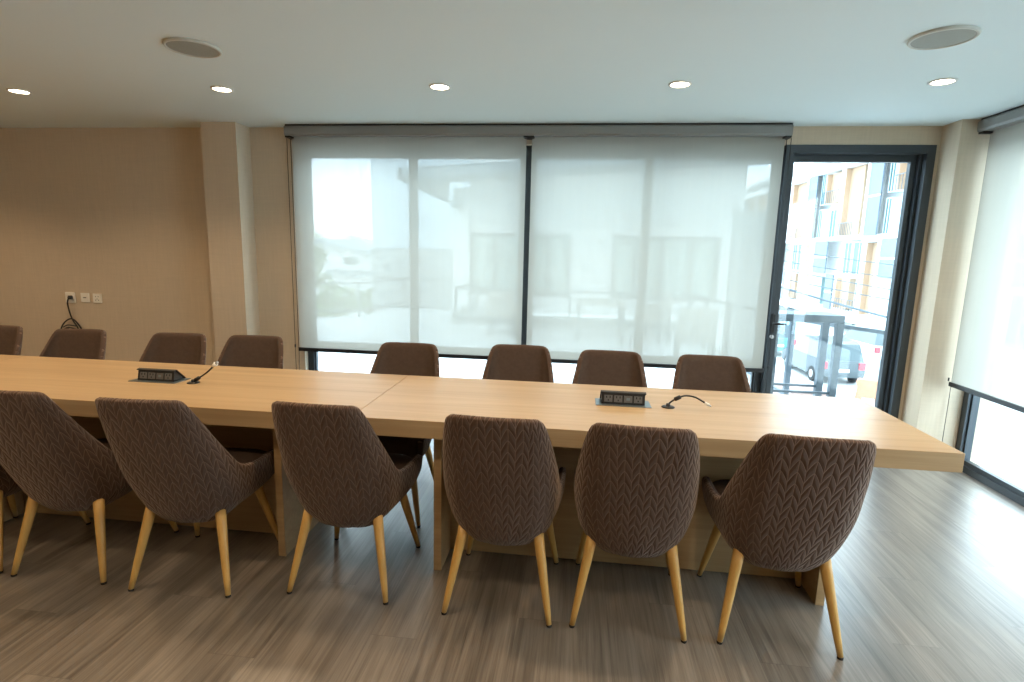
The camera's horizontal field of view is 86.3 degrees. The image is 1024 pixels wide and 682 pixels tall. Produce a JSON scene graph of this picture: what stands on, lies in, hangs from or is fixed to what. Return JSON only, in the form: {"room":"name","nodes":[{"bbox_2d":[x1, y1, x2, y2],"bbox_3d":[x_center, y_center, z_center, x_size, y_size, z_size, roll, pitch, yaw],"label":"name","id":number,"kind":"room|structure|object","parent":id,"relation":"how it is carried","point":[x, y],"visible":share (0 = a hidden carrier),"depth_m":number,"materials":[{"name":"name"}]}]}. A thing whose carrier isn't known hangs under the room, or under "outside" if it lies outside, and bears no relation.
{"room":"conference room","nodes":[
{"label":"conference room","id":0,"kind":"room"},
{"bbox_2d":[200,122,259,360],"bbox_3d":[-2.268,-0.520,4.461,0.287,2.370,0.185,2,9,6],"label":"column","id":1,"kind":"structure","parent":0,"point":[226,148],"depth_m":4.33,"materials":[{"name":"beige paint"}]},
{"bbox_2d":[0,126,942,419],"bbox_3d":[-0.918,-0.494,4.499,8.720,2.370,0.200,2,9,6],"label":"wall","id":2,"kind":"structure","parent":0,"point":[118,214],"depth_m":4.60,"materials":[{"name":"beige paint"}]},
{"bbox_2d":[65,292,75,302],"bbox_3d":[-3.849,-0.380,4.763,0.092,0.092,0.011,2,9,6],"label":"wall plate","id":3,"kind":"object","parent":2,"relation":"attached to","point":[67,294],"visible":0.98,"depth_m":4.76,"materials":[{"name":"white plastic"}]},
{"bbox_2d":[60,295,81,328],"bbox_3d":[-3.856,-0.142,4.779,0.226,0.513,0.039,2,9,6],"label":"power cord","id":4,"kind":"object","parent":2,"relation":"attached to","point":[70,296],"visible":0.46,"depth_m":4.77,"materials":[{"name":"black plastic"}]},
{"bbox_2d":[80,293,89,301],"bbox_3d":[-3.707,-0.377,4.746,0.080,0.080,0.012,2,9,6],"label":"wall plate","id":5,"kind":"object","parent":2,"relation":"attached to","point":[85,297],"visible":1,"depth_m":4.74,"materials":[{"name":"white plastic"}]},
{"bbox_2d":[93,293,101,302],"bbox_3d":[-3.591,-0.371,4.734,0.080,0.080,0.011,2,9,6],"label":"wall plate","id":6,"kind":"object","parent":2,"relation":"attached to","point":[97,298],"visible":1,"depth_m":4.73,"materials":[{"name":"white plastic"}]},
{"bbox_2d":[308,146,528,370],"bbox_3d":[-0.804,-0.425,4.484,1.835,2.245,0.075,2,9,6],"label":"window","id":7,"kind":"structure","parent":2,"relation":"in","point":[313,363],"depth_m":4.33,"materials":[{"name":"grey metal"}]},
{"bbox_2d":[284,123,528,369],"bbox_3d":[-0.845,-0.487,4.312,1.914,2.320,0.102,2,9,6],"label":"roller blind","id":8,"kind":"object","parent":7,"relation":"attached to","point":[411,233],"visible":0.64,"depth_m":4.27,"materials":[{"name":"grey fabric"}]},
{"bbox_2d":[523,146,761,392],"bbox_3d":[1.027,-0.347,4.275,1.855,2.245,0.075,2,9,6],"label":"window","id":9,"kind":"structure","parent":2,"relation":"in","point":[755,378],"depth_m":4.26,"materials":[{"name":"grey metal"}]},
{"bbox_2d":[526,123,793,392],"bbox_3d":[1.021,-0.407,4.100,1.860,2.320,0.102,2,9,6],"label":"roller blind","id":10,"kind":"object","parent":9,"relation":"attached to","point":[654,241],"visible":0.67,"depth_m":4.06,"materials":[{"name":"grey fabric"}]},
{"bbox_2d":[760,145,936,418],"bbox_3d":[2.435,-0.281,4.078,0.990,2.245,0.220,2,9,6],"label":"door","id":11,"kind":"structure","parent":2,"relation":"in","point":[920,159],"depth_m":3.97,"materials":[{"name":"grey metal"}]},
{"bbox_2d":[0,439,1023,681],"bbox_3d":[-1.425,1.293,1.238,8.600,0.120,7.280,2,9,6],"label":"floor","id":12,"kind":"structure","parent":0,"point":[928,575],"depth_m":2.24,"materials":[{"name":"wood"}]},
{"bbox_2d":[0,325,22,355],"bbox_3d":[-3.438,0.376,3.428,0.488,0.882,0.622,2,9,3],"label":"upholstered chair","id":13,"kind":"object","parent":12,"relation":"on","point":[11,336],"visible":0.44,"depth_m":3.62,"materials":[{"name":"brown fabric"}]},
{"bbox_2d":[0,355,22,360],"bbox_3d":[-3.855,0.487,3.101,1.685,0.750,0.788,2,9,6],"label":"conference table","id":14,"kind":"object","parent":12,"relation":"on","point":[2,357],"visible":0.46,"depth_m":3.29,"materials":[{"name":"brown wood"}]},
{"bbox_2d":[0,464,90,573],"bbox_3d":[-2.436,0.553,2.501,0.488,0.882,0.622,2,9,6],"label":"upholstered chair","id":15,"kind":"object","parent":12,"relation":"on","point":[8,486],"visible":0.19,"depth_m":2.44,"materials":[{"name":"brown fabric"}]},
{"bbox_2d":[39,328,106,359],"bbox_3d":[-2.829,0.403,3.353,0.489,0.882,0.622,2,9,3],"label":"upholstered chair","id":16,"kind":"object","parent":12,"relation":"on","point":[64,342],"visible":0.21,"depth_m":3.54,"materials":[{"name":"brown fabric"}]},
{"bbox_2d":[0,390,178,584],"bbox_3d":[-1.939,0.575,2.439,0.488,0.882,0.622,2,9,5],"label":"upholstered chair","id":17,"kind":"object","parent":12,"relation":"on","point":[55,461],"visible":0.82,"depth_m":2.24,"materials":[{"name":"brown fabric"}]},
{"bbox_2d":[139,332,205,364],"bbox_3d":[-2.147,0.429,3.291,0.488,0.882,0.622,2,9,3],"label":"upholstered chair","id":18,"kind":"object","parent":12,"relation":"on","point":[163,347],"visible":0.09,"depth_m":3.48,"materials":[{"name":"brown fabric"}]},
{"bbox_2d":[95,397,277,597],"bbox_3d":[-1.374,0.600,2.365,0.488,0.882,0.622,2,9,4],"label":"upholstered chair","id":19,"kind":"object","parent":12,"relation":"on","point":[181,473],"visible":0.98,"depth_m":2.16,"materials":[{"name":"brown fabric"}]},
{"bbox_2d":[0,356,407,555],"bbox_3d":[-1.827,0.573,2.871,2.398,0.750,0.788,2,9,6],"label":"conference table","id":20,"kind":"object","parent":12,"relation":"on","point":[233,403],"visible":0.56,"depth_m":2.73,"materials":[{"name":"brown wood"}]},
{"bbox_2d":[129,368,190,383],"bbox_3d":[-1.817,0.171,2.818,0.256,0.062,0.120,2,9,6],"label":"box","id":21,"kind":"object","parent":20,"relation":"on","point":[151,375],"visible":1,"depth_m":2.79,"materials":[{"name":"grey"}]},
{"bbox_2d":[140,372,146,378],"bbox_3d":[-1.889,0.175,2.801,0.038,0.032,0.008,2,9,6],"label":"outlet","id":22,"kind":"object","parent":21,"relation":"attached to","point":[143,375],"depth_m":2.80,"materials":[{"name":"grey plastic"}]},
{"bbox_2d":[148,372,154,378],"bbox_3d":[-1.843,0.177,2.796,0.038,0.032,0.008,2,9,6],"label":"outlet","id":23,"kind":"object","parent":21,"relation":"attached to","point":[151,375],"depth_m":2.79,"materials":[{"name":"grey plastic"}]},
{"bbox_2d":[156,373,163,378],"bbox_3d":[-1.798,0.179,2.790,0.038,0.032,0.008,2,9,6],"label":"outlet","id":24,"kind":"object","parent":21,"relation":"attached to","point":[158,375],"depth_m":2.79,"materials":[{"name":"grey plastic"}]},
{"bbox_2d":[165,373,171,379],"bbox_3d":[-1.752,0.181,2.785,0.038,0.032,0.008,2,9,6],"label":"outlet","id":25,"kind":"object","parent":21,"relation":"attached to","point":[168,376],"depth_m":2.78,"materials":[{"name":"grey plastic"}]},
{"bbox_2d":[187,361,218,383],"bbox_3d":[-1.563,0.156,2.764,0.174,0.120,0.060,2,9,6],"label":"microphone","id":26,"kind":"object","parent":20,"relation":"on","point":[195,380],"visible":1,"depth_m":2.76,"materials":[{"name":"black plastic"}]},
{"bbox_2d":[218,335,283,368],"bbox_3d":[-1.647,0.446,3.264,0.488,0.882,0.622,2,9,3],"label":"upholstered chair","id":27,"kind":"object","parent":12,"relation":"on","point":[257,351],"visible":0.17,"depth_m":3.46,"materials":[{"name":"brown fabric"}]},
{"bbox_2d":[271,401,422,604],"bbox_3d":[-0.701,0.618,2.358,0.488,0.882,0.622,3,9,7],"label":"upholstered chair","id":28,"kind":"object","parent":12,"relation":"on","point":[335,463],"visible":1,"depth_m":2.14,"materials":[{"name":"brown fabric"}]},
{"bbox_2d":[370,342,439,527],"bbox_3d":[-0.663,0.492,3.127,0.488,0.882,0.622,2,9,5],"label":"upholstered chair","id":29,"kind":"object","parent":12,"relation":"on","point":[395,358],"visible":0.23,"depth_m":3.30,"materials":[{"name":"brown fabric"}]},
{"bbox_2d":[441,414,565,627],"bbox_3d":[-0.034,0.652,2.248,0.489,0.882,0.622,3,9,8],"label":"upholstered chair","id":30,"kind":"object","parent":12,"relation":"on","point":[504,485],"visible":1,"depth_m":2.01,"materials":[{"name":"brown fabric"}]},
{"bbox_2d":[482,344,553,382],"bbox_3d":[0.013,0.505,3.145,0.488,0.882,0.622,2,9,5],"label":"upholstered chair","id":31,"kind":"object","parent":12,"relation":"on","point":[513,362],"visible":0.13,"depth_m":3.33,"materials":[{"name":"brown fabric"}]},
{"bbox_2d":[572,350,647,386],"bbox_3d":[0.531,0.537,3.026,0.489,0.882,0.622,3,9,8],"label":"upholstered chair","id":32,"kind":"object","parent":12,"relation":"on","point":[593,367],"visible":0.13,"depth_m":3.21,"materials":[{"name":"brown fabric"}]},
{"bbox_2d":[569,422,699,643],"bbox_3d":[0.480,0.674,2.184,0.488,0.882,0.622,3,9,9],"label":"upholstered chair","id":33,"kind":"object","parent":12,"relation":"on","point":[636,488],"visible":1,"depth_m":1.95,"materials":[{"name":"brown fabric"}]},
{"bbox_2d":[361,375,964,605],"bbox_3d":[0.540,0.674,2.601,2.367,0.750,0.788,2,9,6],"label":"conference table","id":34,"kind":"object","parent":12,"relation":"on","point":[726,431],"visible":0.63,"depth_m":2.48,"materials":[{"name":"brown wood"}]},
{"bbox_2d":[595,390,651,407],"bbox_3d":[0.524,0.265,2.586,0.256,0.062,0.120,2,9,6],"label":"box","id":35,"kind":"object","parent":34,"relation":"on","point":[607,397],"visible":1,"depth_m":2.56,"materials":[{"name":"grey"}]},
{"bbox_2d":[604,395,612,401],"bbox_3d":[0.453,0.269,2.569,0.038,0.032,0.008,2,9,6],"label":"outlet","id":36,"kind":"object","parent":35,"relation":"attached to","point":[607,398],"depth_m":2.57,"materials":[{"name":"grey plastic"}]},
{"bbox_2d":[614,395,621,401],"bbox_3d":[0.498,0.271,2.564,0.038,0.032,0.008,2,9,6],"label":"outlet","id":37,"kind":"object","parent":35,"relation":"attached to","point":[617,398],"depth_m":2.56,"materials":[{"name":"grey plastic"}]},
{"bbox_2d":[624,396,631,402],"bbox_3d":[0.544,0.273,2.559,0.038,0.032,0.008,2,9,6],"label":"outlet","id":38,"kind":"object","parent":35,"relation":"attached to","point":[627,399],"depth_m":2.56,"materials":[{"name":"grey plastic"}]},
{"bbox_2d":[634,396,641,403],"bbox_3d":[0.590,0.275,2.554,0.038,0.032,0.008,2,9,6],"label":"outlet","id":39,"kind":"object","parent":35,"relation":"attached to","point":[637,399],"depth_m":2.55,"materials":[{"name":"grey plastic"}]},
{"bbox_2d":[661,395,710,408],"bbox_3d":[0.807,0.279,2.529,0.221,0.066,0.060,2,9,6],"label":"microphone","id":40,"kind":"object","parent":34,"relation":"on","point":[667,406],"visible":1,"depth_m":2.52,"materials":[{"name":"black plastic"}]},
{"bbox_2d":[672,354,750,392],"bbox_3d":[1.090,0.563,2.948,0.489,0.882,0.622,3,9,8],"label":"upholstered chair","id":41,"kind":"object","parent":12,"relation":"on","point":[693,371],"visible":0.16,"depth_m":3.14,"materials":[{"name":"brown fabric"}]},
{"bbox_2d":[697,433,875,660],"bbox_3d":[1.032,0.699,2.115,0.489,0.882,0.622,3,9,9],"label":"upholstered chair","id":42,"kind":"object","parent":12,"relation":"on","point":[793,501],"visible":1,"depth_m":1.90,"materials":[{"name":"brown fabric"}]},
{"bbox_2d":[0,0,1023,127],"bbox_3d":[-1.307,-1.176,0.824,8.720,0.150,7.280,2,9,6],"label":"ceiling","id":43,"kind":"structure","parent":0,"point":[83,63],"depth_m":2.69,"materials":[{"name":"white paint"}]},
{"bbox_2d":[6,88,31,94],"bbox_3d":[-3.099,-1.569,3.435,0.126,0.007,0.126,2,9,6],"label":"recessed light","id":44,"kind":"object","parent":43,"relation":"in","point":[13,90],"visible":1,"depth_m":3.43,"materials":[{"name":"white plastic"}]},
{"bbox_2d":[162,37,221,57],"bbox_3d":[-1.515,-1.390,2.595,0.246,0.012,0.246,2,9,6],"label":"ceiling speaker","id":45,"kind":"object","parent":43,"relation":"attached to","point":[181,45],"visible":1,"depth_m":2.57,"materials":[{"name":"grey metal"}]},
{"bbox_2d":[166,41,218,56],"bbox_3d":[-1.516,-1.386,2.596,0.220,0.004,0.220,2,9,6],"label":"speaker grille","id":46,"kind":"object","parent":45,"relation":"attached to","point":[188,48],"depth_m":2.58,"materials":[{"name":"grey metal"}]},
{"bbox_2d":[210,86,233,92],"bbox_3d":[-1.741,-1.511,3.281,0.126,0.007,0.126,2,9,6],"label":"recessed light","id":47,"kind":"object","parent":43,"relation":"in","point":[223,89],"visible":1,"depth_m":3.28,"materials":[{"name":"white plastic"}]},
{"bbox_2d":[429,83,450,90],"bbox_3d":[-0.413,-1.454,3.130,0.126,0.007,0.126,2,9,6],"label":"recessed light","id":48,"kind":"object","parent":43,"relation":"in","point":[435,86],"visible":1,"depth_m":3.12,"materials":[{"name":"white plastic"}]},
{"bbox_2d":[668,80,691,87],"bbox_3d":[0.916,-1.398,2.979,0.126,0.007,0.126,2,9,6],"label":"recessed light","id":49,"kind":"object","parent":43,"relation":"in","point":[682,83],"visible":1,"depth_m":2.97,"materials":[{"name":"white plastic"}]},
{"bbox_2d":[928,77,957,85],"bbox_3d":[2.230,-1.342,2.829,0.126,0.007,0.126,2,9,6],"label":"recessed light","id":50,"kind":"object","parent":43,"relation":"in","point":[942,81],"visible":1,"depth_m":2.82,"materials":[{"name":"white plastic"}]},
{"bbox_2d":[907,25,981,49],"bbox_3d":[1.789,-1.257,2.269,0.246,0.012,0.246,2,9,6],"label":"ceiling speaker","id":51,"kind":"object","parent":43,"relation":"attached to","point":[954,35],"visible":1,"depth_m":2.25,"materials":[{"name":"grey metal"}]},
{"bbox_2d":[942,105,1023,441],"bbox_3d":[2.942,-0.146,2.792,0.102,2.320,1.970,2,9,6],"label":"roller blind","id":52,"kind":"object","parent":43,"relation":"hanging from","point":[989,357],"visible":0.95,"depth_m":3.43,"materials":[{"name":"grey fabric"}]},
{"bbox_2d":[318,352,1023,488],"bbox_3d":[1.283,0.900,5.525,21.667,0.350,12.153,9,12,39],"label":"terrace","id":53,"kind":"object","parent":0,"point":[328,361],"visible":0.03,"depth_m":7.36,"materials":[{"name":"tile"}]},
{"bbox_2d":[770,310,844,396],"bbox_3d":[2.680,0.269,5.158,0.610,1.080,0.340,2,9,6],"label":"bar table","id":54,"kind":"object","parent":53,"relation":"on","point":[825,318],"visible":0.44,"depth_m":4.99,"materials":[{"name":"grey plastic"}]},
{"bbox_2d":[746,322,884,394],"bbox_3d":[3.235,-0.077,7.686,0.637,0.968,6.573,1,9,0],"label":"terrace railing","id":55,"kind":"object","parent":53,"relation":"on","point":[792,325],"visible":0.06,"depth_m":5.72,"materials":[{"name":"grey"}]},
{"bbox_2d":[775,307,1023,476],"bbox_3d":[-1.657,-3.117,50.703,105.000,0.300,120.000,2,9,6],"label":"street","id":56,"kind":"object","parent":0,"point":[1003,453],"depth_m":15.76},
{"bbox_2d":[777,321,796,350],"bbox_3d":[13.789,-0.358,29.881,1.770,1.750,4.235,2,9,5],"label":"car","id":57,"kind":"object","parent":56,"relation":"on","point":[784,329],"visible":0.06,"depth_m":27.92,"materials":[{"name":"teal paint"}]},
{"bbox_2d":[773,371,825,396],"bbox_3d":[8.658,1.885,17.052,2.300,1.250,3.120,2,9,6],"label":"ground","id":58,"kind":"structure","parent":56,"relation":"on","point":[778,378],"depth_m":16.88,"materials":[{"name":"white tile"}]},
{"bbox_2d":[782,335,865,382],"bbox_3d":[13.526,0.612,23.949,1.770,1.750,4.234,2,9,6],"label":"car","id":59,"kind":"object","parent":56,"relation":"on","point":[852,367],"visible":0.63,"depth_m":22.25,"materials":[{"name":"grey paint"}]},
{"bbox_2d":[859,363,865,369],"bbox_3d":[13.993,1.031,21.841,0.240,0.270,0.080,2,9,6],"label":"tail light","id":60,"kind":"object","parent":59,"relation":"attached to","point":[862,366],"depth_m":21.81,"materials":[{"name":"red"}]},
{"bbox_2d":[779,163,906,325],"bbox_3d":[31.351,-8.984,49.104,13.600,13.350,53.330,2,9,6],"label":"apartment building","id":61,"kind":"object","parent":56,"relation":"on","point":[842,210],"visible":0.34,"depth_m":41.73,"materials":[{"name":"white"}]},
{"bbox_2d":[843,325,884,356],"bbox_3d":[18.179,0.074,27.891,1.770,1.750,4.235,2,9,4],"label":"car","id":62,"kind":"object","parent":56,"relation":"on","point":[872,343],"visible":0.3,"depth_m":26.62,"materials":[{"name":"white paint"}]},
{"bbox_2d":[874,347,880,352],"bbox_3d":[17.322,0.442,25.899,0.240,0.270,0.080,2,9,4],"label":"tail light","id":63,"kind":"object","parent":62,"relation":"attached to","point":[876,349],"depth_m":25.87,"materials":[{"name":"red"}]},
{"bbox_2d":[855,378,877,399],"bbox_3d":[12.285,1.819,18.808,1.085,0.980,0.360,7,11,31],"label":"barrier","id":64,"kind":"object","parent":56,"relation":"on","point":[866,388],"visible":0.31,"depth_m":18.68,"materials":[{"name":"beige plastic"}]},
{"bbox_2d":[795,328,1023,440],"bbox_3d":[17.388,-0.925,36.520,0.300,0.880,44.000,2,9,6],"label":"wall","id":65,"kind":"structure","parent":56,"relation":"on","point":[1007,420],"depth_m":16.74,"materials":[{"name":"concrete"}]},
{"bbox_2d":[901,119,989,446],"bbox_3d":[3.061,-0.292,3.850,0.257,2.370,0.195,2,9,6],"label":"column","id":66,"kind":"structure","parent":0,"point":[963,151],"depth_m":3.78,"materials":[{"name":"beige paint"}]},
{"bbox_2d":[953,391,991,465],"bbox_3d":[2.893,0.247,0.548,0.200,2.370,6.880,2,9,6],"label":"wall","id":67,"kind":"structure","parent":0,"point":[985,405],"depth_m":3.87,"materials":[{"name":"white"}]},
{"bbox_2d":[955,392,1023,506],"bbox_3d":[3.109,-0.049,2.764,0.075,2.245,1.990,2,9,6],"label":"window","id":68,"kind":"structure","parent":67,"relation":"in","point":[970,405],"depth_m":3.79,"materials":[{"name":"grey metal"}]},
{"bbox_3d":[2.289,-2.649,13.731,7.980,4.033,9.700,2,9,6],"label":"annex building","id":69,"kind":"object","parent":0,"visible":0},
{"bbox_2d":[781,286,886,317],"bbox_3d":[10.508,-0.622,13.934,10.822,2.446,0.064,2,9,6],"label":"overhead wire","id":70,"kind":"object","parent":69,"relation":"attached to","point":[782,287],"visible":0.35,"depth_m":14.11,"materials":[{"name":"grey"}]},
{"bbox_2d":[782,278,888,299],"bbox_3d":[10.522,-1.145,13.848,10.813,1.473,0.028,2,9,6],"label":"overhead wire","id":71,"kind":"object","parent":69,"relation":"attached to","point":[782,278],"visible":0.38,"depth_m":14.08,"materials":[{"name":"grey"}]},
{"bbox_2d":[783,269,889,289],"bbox_3d":[10.528,-1.403,13.806,10.813,1.400,0.024,2,9,6],"label":"overhead wire","id":72,"kind":"object","parent":69,"relation":"attached to","point":[783,269],"visible":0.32,"depth_m":14.04,"materials":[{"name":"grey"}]},
{"bbox_2d":[784,261,891,277],"bbox_3d":[10.536,-1.727,13.752,10.812,1.033,0.024,2,9,6],"label":"overhead wire","id":73,"kind":"object","parent":69,"relation":"attached to","point":[784,261],"visible":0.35,"depth_m":13.99,"materials":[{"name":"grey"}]},
{"bbox_2d":[785,249,893,264],"bbox_3d":[10.544,-2.054,13.699,10.812,0.920,0.024,2,9,6],"label":"overhead wire","id":74,"kind":"object","parent":69,"relation":"attached to","point":[785,249],"visible":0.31,"depth_m":13.94,"materials":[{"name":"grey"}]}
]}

